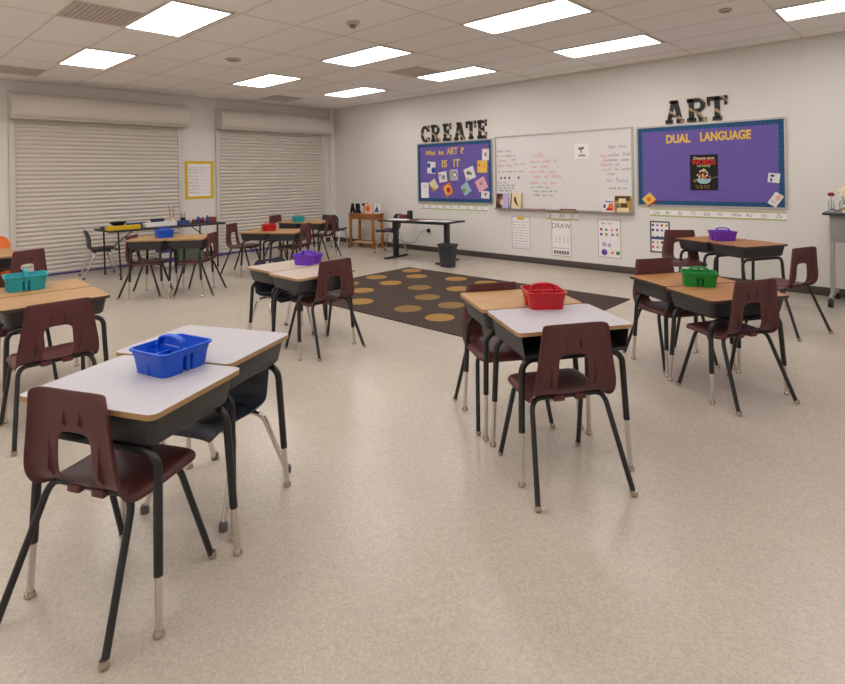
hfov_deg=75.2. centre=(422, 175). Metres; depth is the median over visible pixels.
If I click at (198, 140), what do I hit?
wall
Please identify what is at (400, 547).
floor
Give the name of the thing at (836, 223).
table
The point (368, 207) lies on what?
canvas
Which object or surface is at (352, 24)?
sensor
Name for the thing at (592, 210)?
tray
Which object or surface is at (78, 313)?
chair
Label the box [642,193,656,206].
card
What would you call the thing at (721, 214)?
strip
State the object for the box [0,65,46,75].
ceiling vent
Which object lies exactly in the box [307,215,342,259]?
chair
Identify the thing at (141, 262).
chair
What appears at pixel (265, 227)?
caddy
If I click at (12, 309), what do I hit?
school desk
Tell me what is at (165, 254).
case
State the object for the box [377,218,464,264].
desk
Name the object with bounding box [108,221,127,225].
mixing bowl
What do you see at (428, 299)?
rug
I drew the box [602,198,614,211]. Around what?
book
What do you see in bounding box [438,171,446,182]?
paper
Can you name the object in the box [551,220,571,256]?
poster
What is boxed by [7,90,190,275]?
roller shutter
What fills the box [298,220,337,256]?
school desk
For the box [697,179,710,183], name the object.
picture
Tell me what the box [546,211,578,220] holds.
strip
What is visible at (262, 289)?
chair
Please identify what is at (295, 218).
caddy
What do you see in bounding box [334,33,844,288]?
wall
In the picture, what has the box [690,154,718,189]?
poster
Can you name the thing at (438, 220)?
paper sheet
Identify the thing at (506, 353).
chair
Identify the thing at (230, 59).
ceiling speaker
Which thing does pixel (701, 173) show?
picture
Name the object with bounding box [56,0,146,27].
ceiling vent
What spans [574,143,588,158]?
sheet
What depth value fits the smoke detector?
5.33 m
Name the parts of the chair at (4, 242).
seat, backrest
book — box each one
[496,193,508,207]
[510,193,522,208]
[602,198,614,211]
[614,196,630,212]
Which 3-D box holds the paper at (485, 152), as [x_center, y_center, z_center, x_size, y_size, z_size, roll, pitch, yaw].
[1.124,-0.382,9.779,0.157,0.215,0.006,-1,0,43]
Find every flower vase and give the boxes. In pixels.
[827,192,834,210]
[836,186,844,211]
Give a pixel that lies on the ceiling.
(240, 29)
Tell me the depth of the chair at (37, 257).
5.71 m
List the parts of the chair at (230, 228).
leg, backrest, leg, seat, leg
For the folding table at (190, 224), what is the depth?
8.70 m
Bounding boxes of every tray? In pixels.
[126,222,148,226]
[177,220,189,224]
[494,208,634,213]
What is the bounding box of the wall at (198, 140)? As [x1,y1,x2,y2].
[0,80,329,250]
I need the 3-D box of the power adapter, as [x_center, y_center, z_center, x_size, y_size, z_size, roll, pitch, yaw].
[-0.200,1.194,10.914,0.811,0.311,0.055,-1,0,30]
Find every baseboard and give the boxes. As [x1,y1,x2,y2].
[203,237,329,256]
[336,237,844,297]
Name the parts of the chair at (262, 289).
leg, backrest, leg, seat, leg, leg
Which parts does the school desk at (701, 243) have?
leg, leg, leg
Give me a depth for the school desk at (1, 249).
6.40 m
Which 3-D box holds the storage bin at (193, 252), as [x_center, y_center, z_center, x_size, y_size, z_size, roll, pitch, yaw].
[-4.201,1.375,9.813,0.370,0.360,0.510,-1,0,43]
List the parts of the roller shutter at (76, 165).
guide rail, guide rail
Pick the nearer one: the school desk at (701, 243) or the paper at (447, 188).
the school desk at (701, 243)
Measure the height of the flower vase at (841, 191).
0.274 m
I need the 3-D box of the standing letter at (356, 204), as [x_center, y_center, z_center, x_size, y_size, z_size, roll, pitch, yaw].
[-1.355,0.685,11.603,0.117,0.204,0.050,-1,0,35]
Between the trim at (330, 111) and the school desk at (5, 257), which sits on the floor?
the school desk at (5, 257)
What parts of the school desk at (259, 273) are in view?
leg, leg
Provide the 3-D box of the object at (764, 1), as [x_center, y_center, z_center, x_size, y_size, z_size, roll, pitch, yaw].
[-1.203,-1.546,4.834,12.300,0.021,10.400,-1,0,43]
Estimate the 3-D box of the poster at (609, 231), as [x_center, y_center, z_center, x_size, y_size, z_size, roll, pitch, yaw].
[2.806,0.943,8.238,0.355,0.568,0.005,-1,0,43]
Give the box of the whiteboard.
[494,127,634,213]
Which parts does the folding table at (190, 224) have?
leg, leg, leg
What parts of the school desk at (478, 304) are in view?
leg, leg, leg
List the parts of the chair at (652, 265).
leg, backrest, leg, seat, leg, leg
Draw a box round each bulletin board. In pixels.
[417,138,493,203]
[636,117,787,208]
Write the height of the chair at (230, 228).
0.780 m
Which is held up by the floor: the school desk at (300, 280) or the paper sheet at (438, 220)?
the school desk at (300, 280)
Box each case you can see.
[154,249,174,266]
[399,214,406,218]
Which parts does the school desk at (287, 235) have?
leg, leg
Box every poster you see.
[512,216,530,248]
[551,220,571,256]
[598,219,620,258]
[650,221,669,252]
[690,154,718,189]
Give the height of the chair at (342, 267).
0.780 m
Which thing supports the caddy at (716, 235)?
on the school desk at (701, 243)
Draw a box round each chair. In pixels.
[0,236,10,274]
[0,275,58,379]
[0,297,98,455]
[0,386,216,670]
[10,248,46,273]
[79,230,119,279]
[117,234,173,298]
[140,368,290,532]
[173,232,227,296]
[220,222,259,273]
[247,257,313,334]
[265,215,299,256]
[277,223,310,259]
[284,258,365,361]
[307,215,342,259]
[320,214,349,250]
[374,213,407,252]
[453,281,554,435]
[497,321,637,511]
[622,257,719,373]
[662,230,707,268]
[676,279,799,415]
[744,246,832,340]
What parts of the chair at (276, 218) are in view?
backrest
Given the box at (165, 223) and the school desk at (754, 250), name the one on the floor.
the school desk at (754, 250)
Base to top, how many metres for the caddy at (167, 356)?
0.134 m
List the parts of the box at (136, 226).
lid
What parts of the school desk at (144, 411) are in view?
leg, leg, leg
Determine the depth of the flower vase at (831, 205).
6.02 m
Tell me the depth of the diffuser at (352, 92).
10.17 m
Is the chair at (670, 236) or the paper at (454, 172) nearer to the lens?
the chair at (670, 236)
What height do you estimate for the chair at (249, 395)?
0.709 m
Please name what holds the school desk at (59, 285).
on the floor
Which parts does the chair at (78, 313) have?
leg, leg, seat, backrest, leg, leg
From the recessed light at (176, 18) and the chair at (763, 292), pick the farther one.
the recessed light at (176, 18)
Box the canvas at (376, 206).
[374,204,380,213]
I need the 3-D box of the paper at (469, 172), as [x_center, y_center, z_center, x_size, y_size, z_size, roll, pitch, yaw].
[0.861,-0.043,10.031,0.287,0.280,0.005,-1,0,43]
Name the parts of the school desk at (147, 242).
leg, leg, leg, leg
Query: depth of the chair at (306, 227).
8.43 m
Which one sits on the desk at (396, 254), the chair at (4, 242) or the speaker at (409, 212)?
the speaker at (409, 212)
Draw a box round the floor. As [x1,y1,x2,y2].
[0,241,844,683]
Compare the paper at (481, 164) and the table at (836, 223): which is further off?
the paper at (481, 164)
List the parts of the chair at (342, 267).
leg, leg, seat, leg, backrest, leg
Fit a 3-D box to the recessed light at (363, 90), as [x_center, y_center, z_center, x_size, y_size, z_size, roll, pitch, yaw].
[-1.265,-1.548,10.198,1.210,0.012,0.600,-1,0,43]
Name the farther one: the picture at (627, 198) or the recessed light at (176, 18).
the picture at (627, 198)
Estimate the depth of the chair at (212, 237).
7.17 m
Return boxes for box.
[105,224,140,230]
[142,221,176,227]
[205,217,216,221]
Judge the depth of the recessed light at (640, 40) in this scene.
6.80 m
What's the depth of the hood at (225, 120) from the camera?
11.33 m
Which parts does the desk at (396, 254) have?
leg, cross rail, leg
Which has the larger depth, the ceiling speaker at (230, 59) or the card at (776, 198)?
the ceiling speaker at (230, 59)
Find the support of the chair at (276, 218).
on the floor
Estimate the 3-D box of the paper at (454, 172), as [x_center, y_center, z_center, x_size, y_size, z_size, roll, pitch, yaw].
[0.587,-0.017,10.288,0.211,0.220,0.006,-1,0,43]
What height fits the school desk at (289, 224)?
0.680 m
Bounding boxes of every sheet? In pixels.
[185,161,213,198]
[434,220,453,221]
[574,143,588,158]
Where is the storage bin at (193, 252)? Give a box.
[176,248,203,264]
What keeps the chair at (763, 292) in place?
on the floor
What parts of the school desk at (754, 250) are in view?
leg, leg, leg, leg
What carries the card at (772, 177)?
attached to the bulletin board at (748, 150)
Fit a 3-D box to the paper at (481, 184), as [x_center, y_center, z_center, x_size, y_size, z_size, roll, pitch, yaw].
[1.058,0.152,9.850,0.296,0.296,0.005,-1,0,43]
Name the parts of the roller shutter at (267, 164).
guide rail, guide rail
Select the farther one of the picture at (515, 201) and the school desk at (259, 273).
the picture at (515, 201)
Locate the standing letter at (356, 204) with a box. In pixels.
[355,203,360,212]
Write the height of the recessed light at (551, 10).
0.012 m
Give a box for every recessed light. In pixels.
[56,47,138,69]
[121,0,234,37]
[231,73,302,87]
[319,45,413,66]
[322,86,388,97]
[414,65,498,81]
[459,0,594,34]
[550,33,663,58]
[771,0,844,21]
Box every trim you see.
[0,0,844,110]
[328,109,335,240]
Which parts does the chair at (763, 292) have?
leg, seat, leg, leg, backrest, leg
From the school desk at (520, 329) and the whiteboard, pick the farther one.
the whiteboard
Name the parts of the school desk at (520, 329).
leg, leg, leg, leg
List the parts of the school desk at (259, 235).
leg, leg, leg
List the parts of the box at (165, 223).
lid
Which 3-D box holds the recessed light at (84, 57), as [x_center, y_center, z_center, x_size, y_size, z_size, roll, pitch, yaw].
[-4.204,-1.500,7.073,1.210,0.012,0.600,-1,0,43]
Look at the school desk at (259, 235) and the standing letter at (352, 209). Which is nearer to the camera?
the school desk at (259, 235)
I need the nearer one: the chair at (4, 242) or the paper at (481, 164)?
the chair at (4, 242)
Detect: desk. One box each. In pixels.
[0,248,14,251]
[0,251,21,272]
[0,279,90,367]
[0,286,109,423]
[20,355,242,640]
[116,325,290,541]
[125,235,178,299]
[166,234,215,298]
[239,229,282,276]
[247,260,324,329]
[267,229,309,262]
[269,265,355,360]
[277,220,314,256]
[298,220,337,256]
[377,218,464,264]
[460,289,583,440]
[488,304,634,487]
[630,272,736,377]
[666,282,790,404]
[676,236,746,280]
[709,240,787,309]
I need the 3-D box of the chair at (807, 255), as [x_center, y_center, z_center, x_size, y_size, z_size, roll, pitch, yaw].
[3.358,1.036,5.073,0.507,0.780,0.534,-1,0,-25]
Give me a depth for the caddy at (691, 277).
3.92 m
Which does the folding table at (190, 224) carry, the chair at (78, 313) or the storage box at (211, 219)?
the storage box at (211, 219)
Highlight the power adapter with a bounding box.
[400,229,429,242]
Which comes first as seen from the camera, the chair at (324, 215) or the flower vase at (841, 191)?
the flower vase at (841, 191)
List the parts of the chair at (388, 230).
seat, backrest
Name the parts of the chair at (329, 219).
seat, leg, backrest, leg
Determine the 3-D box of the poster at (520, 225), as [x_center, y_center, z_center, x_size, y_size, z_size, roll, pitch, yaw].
[1.670,0.964,9.305,0.360,0.543,0.007,-1,0,43]
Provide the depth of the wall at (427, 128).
10.79 m
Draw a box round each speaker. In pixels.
[225,57,240,61]
[407,210,412,218]
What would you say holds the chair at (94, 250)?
on the floor
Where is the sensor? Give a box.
[346,20,359,28]
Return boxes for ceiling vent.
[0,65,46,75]
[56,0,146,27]
[261,95,303,101]
[388,66,442,77]
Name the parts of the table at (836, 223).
leg, arm, modesty panel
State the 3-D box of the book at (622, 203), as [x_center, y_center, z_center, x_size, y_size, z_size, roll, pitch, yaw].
[2.941,0.419,8.059,0.245,0.250,0.051,-1,0,43]
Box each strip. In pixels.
[420,203,487,210]
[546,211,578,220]
[650,208,786,220]
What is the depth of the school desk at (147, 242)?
6.88 m
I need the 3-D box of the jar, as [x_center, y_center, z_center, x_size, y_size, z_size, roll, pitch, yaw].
[-4.226,0.654,9.241,0.097,0.325,0.100,-1,0,43]
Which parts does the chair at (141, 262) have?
leg, backrest, leg, seat, leg, leg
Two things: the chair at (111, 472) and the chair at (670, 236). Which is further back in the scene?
the chair at (670, 236)
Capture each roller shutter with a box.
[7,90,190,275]
[214,108,332,253]
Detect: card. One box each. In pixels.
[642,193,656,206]
[767,173,779,182]
[768,192,783,206]
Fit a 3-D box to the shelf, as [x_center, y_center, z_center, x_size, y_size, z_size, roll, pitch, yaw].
[-1.176,1.394,11.526,0.600,0.022,0.260,-1,0,38]
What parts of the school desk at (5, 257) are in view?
leg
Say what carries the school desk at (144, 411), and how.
on the floor
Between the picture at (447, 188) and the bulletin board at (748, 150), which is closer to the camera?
the bulletin board at (748, 150)
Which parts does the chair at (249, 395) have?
leg, leg, seat, leg, backrest, leg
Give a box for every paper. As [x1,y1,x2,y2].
[421,183,428,197]
[427,161,435,173]
[429,179,438,191]
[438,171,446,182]
[443,182,453,196]
[449,169,457,180]
[461,182,471,195]
[464,166,475,180]
[475,176,487,192]
[477,160,486,172]
[481,191,489,198]
[482,148,488,159]
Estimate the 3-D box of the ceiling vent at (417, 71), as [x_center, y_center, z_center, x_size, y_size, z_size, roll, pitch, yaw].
[-0.096,-1.568,8.295,0.600,0.012,0.600,-1,0,43]
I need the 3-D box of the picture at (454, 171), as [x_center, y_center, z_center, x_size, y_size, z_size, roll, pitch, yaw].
[0.607,-0.018,10.268,0.144,0.210,0.001,-5,-3,43]
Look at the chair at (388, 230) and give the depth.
10.68 m
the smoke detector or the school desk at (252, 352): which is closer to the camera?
the school desk at (252, 352)
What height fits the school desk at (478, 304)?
0.735 m
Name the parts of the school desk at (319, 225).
leg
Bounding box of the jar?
[168,206,174,220]
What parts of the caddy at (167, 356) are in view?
handle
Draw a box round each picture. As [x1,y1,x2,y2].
[444,185,451,194]
[452,169,457,180]
[496,194,502,207]
[510,193,518,207]
[615,196,629,206]
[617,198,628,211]
[697,169,710,178]
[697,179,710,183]
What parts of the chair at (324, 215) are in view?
backrest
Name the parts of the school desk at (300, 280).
leg, leg, leg, leg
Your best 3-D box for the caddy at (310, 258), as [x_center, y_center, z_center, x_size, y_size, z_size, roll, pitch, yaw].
[-1.092,0.771,5.232,0.223,0.134,0.243,-1,0,23]
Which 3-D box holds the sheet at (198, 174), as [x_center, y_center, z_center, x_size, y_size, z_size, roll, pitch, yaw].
[-4.274,0.081,10.512,0.007,0.720,0.550,-1,0,43]
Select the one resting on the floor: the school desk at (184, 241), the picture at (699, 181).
the school desk at (184, 241)
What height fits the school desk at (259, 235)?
0.670 m
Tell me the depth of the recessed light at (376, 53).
7.13 m
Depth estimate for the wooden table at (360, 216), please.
11.42 m
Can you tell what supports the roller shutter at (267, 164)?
attached to the wall at (198, 140)
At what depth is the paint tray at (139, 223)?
8.86 m
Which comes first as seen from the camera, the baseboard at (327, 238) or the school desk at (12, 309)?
the school desk at (12, 309)
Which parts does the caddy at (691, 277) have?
handle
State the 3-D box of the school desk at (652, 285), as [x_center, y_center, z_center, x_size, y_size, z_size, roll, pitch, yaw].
[2.001,1.122,4.233,0.617,0.660,0.460,-1,0,-13]
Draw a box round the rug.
[328,267,629,336]
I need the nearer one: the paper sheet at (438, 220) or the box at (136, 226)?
the box at (136, 226)
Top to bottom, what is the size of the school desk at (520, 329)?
0.735 m
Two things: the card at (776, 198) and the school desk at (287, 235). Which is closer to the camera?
the card at (776, 198)
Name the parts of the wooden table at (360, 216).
leg, leg, leg, leg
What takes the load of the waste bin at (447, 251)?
on the floor
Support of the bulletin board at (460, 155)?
attached to the wall at (802, 82)
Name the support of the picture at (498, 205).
attached to the book at (502, 201)
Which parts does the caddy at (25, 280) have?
handle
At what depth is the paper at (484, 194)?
9.79 m
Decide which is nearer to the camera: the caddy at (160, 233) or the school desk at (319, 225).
the caddy at (160, 233)
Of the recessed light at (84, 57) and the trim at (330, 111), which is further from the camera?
the trim at (330, 111)
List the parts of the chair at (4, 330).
backrest, seat, leg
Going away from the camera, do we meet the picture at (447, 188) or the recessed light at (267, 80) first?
the recessed light at (267, 80)
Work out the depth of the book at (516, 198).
9.31 m
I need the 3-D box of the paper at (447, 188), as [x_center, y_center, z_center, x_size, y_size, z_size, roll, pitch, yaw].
[0.483,0.264,10.391,0.274,0.284,0.006,-1,0,43]
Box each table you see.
[94,221,225,279]
[348,212,383,248]
[822,209,844,307]
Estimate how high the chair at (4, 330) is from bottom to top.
0.780 m
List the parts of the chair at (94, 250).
leg, backrest, leg, seat, leg, leg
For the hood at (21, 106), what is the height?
0.435 m
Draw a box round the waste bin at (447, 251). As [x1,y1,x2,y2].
[437,243,457,267]
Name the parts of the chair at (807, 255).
leg, seat, backrest, leg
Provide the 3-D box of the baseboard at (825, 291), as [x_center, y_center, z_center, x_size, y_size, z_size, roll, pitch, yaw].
[2.430,1.395,8.594,12.230,0.100,0.012,-1,0,43]
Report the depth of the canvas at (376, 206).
11.35 m
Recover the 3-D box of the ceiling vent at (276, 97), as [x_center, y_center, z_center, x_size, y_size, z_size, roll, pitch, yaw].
[-2.766,-1.523,10.806,0.600,0.012,0.600,-1,0,43]
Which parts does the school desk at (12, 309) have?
leg, leg, leg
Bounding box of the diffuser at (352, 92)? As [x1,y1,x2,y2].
[326,88,384,96]
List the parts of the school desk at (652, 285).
leg, leg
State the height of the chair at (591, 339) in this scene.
0.780 m
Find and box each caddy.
[2,268,48,292]
[129,333,211,377]
[153,227,173,237]
[260,222,276,230]
[292,215,304,221]
[292,250,323,265]
[520,282,567,309]
[679,266,718,287]
[707,227,737,240]
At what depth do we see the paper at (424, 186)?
10.80 m
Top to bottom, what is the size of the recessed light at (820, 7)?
0.012 m
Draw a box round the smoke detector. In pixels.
[718,8,731,12]
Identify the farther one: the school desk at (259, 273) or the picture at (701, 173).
the picture at (701, 173)
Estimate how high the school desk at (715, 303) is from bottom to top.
0.660 m
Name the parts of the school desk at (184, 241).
leg, leg, leg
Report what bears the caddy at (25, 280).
on the school desk at (59, 285)
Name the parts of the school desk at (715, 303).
leg, leg, leg, leg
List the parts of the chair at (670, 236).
backrest, seat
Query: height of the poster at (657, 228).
0.445 m
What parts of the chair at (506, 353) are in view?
leg, leg, backrest, seat, leg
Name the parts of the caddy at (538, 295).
handle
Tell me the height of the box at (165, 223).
0.065 m
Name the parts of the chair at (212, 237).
leg, leg, seat, leg, backrest, leg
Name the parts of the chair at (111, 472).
leg, backrest, seat, leg, leg, leg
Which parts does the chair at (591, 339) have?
leg, leg, seat, backrest, leg, leg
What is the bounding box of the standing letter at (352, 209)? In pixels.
[350,203,355,212]
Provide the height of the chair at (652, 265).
0.780 m
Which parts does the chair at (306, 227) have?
seat, backrest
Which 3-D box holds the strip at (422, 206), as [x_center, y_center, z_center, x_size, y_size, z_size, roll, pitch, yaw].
[0.558,0.591,10.347,1.680,0.100,0.004,-1,0,43]
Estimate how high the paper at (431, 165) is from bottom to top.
0.250 m
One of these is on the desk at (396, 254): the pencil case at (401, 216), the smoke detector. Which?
the pencil case at (401, 216)
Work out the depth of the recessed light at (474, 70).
8.47 m
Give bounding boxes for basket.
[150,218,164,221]
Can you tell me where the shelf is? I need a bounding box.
[352,240,380,243]
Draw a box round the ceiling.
[0,0,844,109]
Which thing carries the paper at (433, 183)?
attached to the bulletin board at (460, 155)
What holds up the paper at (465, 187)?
attached to the bulletin board at (460, 155)
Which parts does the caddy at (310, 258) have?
handle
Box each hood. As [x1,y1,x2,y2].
[7,90,190,127]
[214,108,332,134]
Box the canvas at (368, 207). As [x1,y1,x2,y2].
[364,204,371,213]
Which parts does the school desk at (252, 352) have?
leg, leg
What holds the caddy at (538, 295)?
on the school desk at (520, 329)

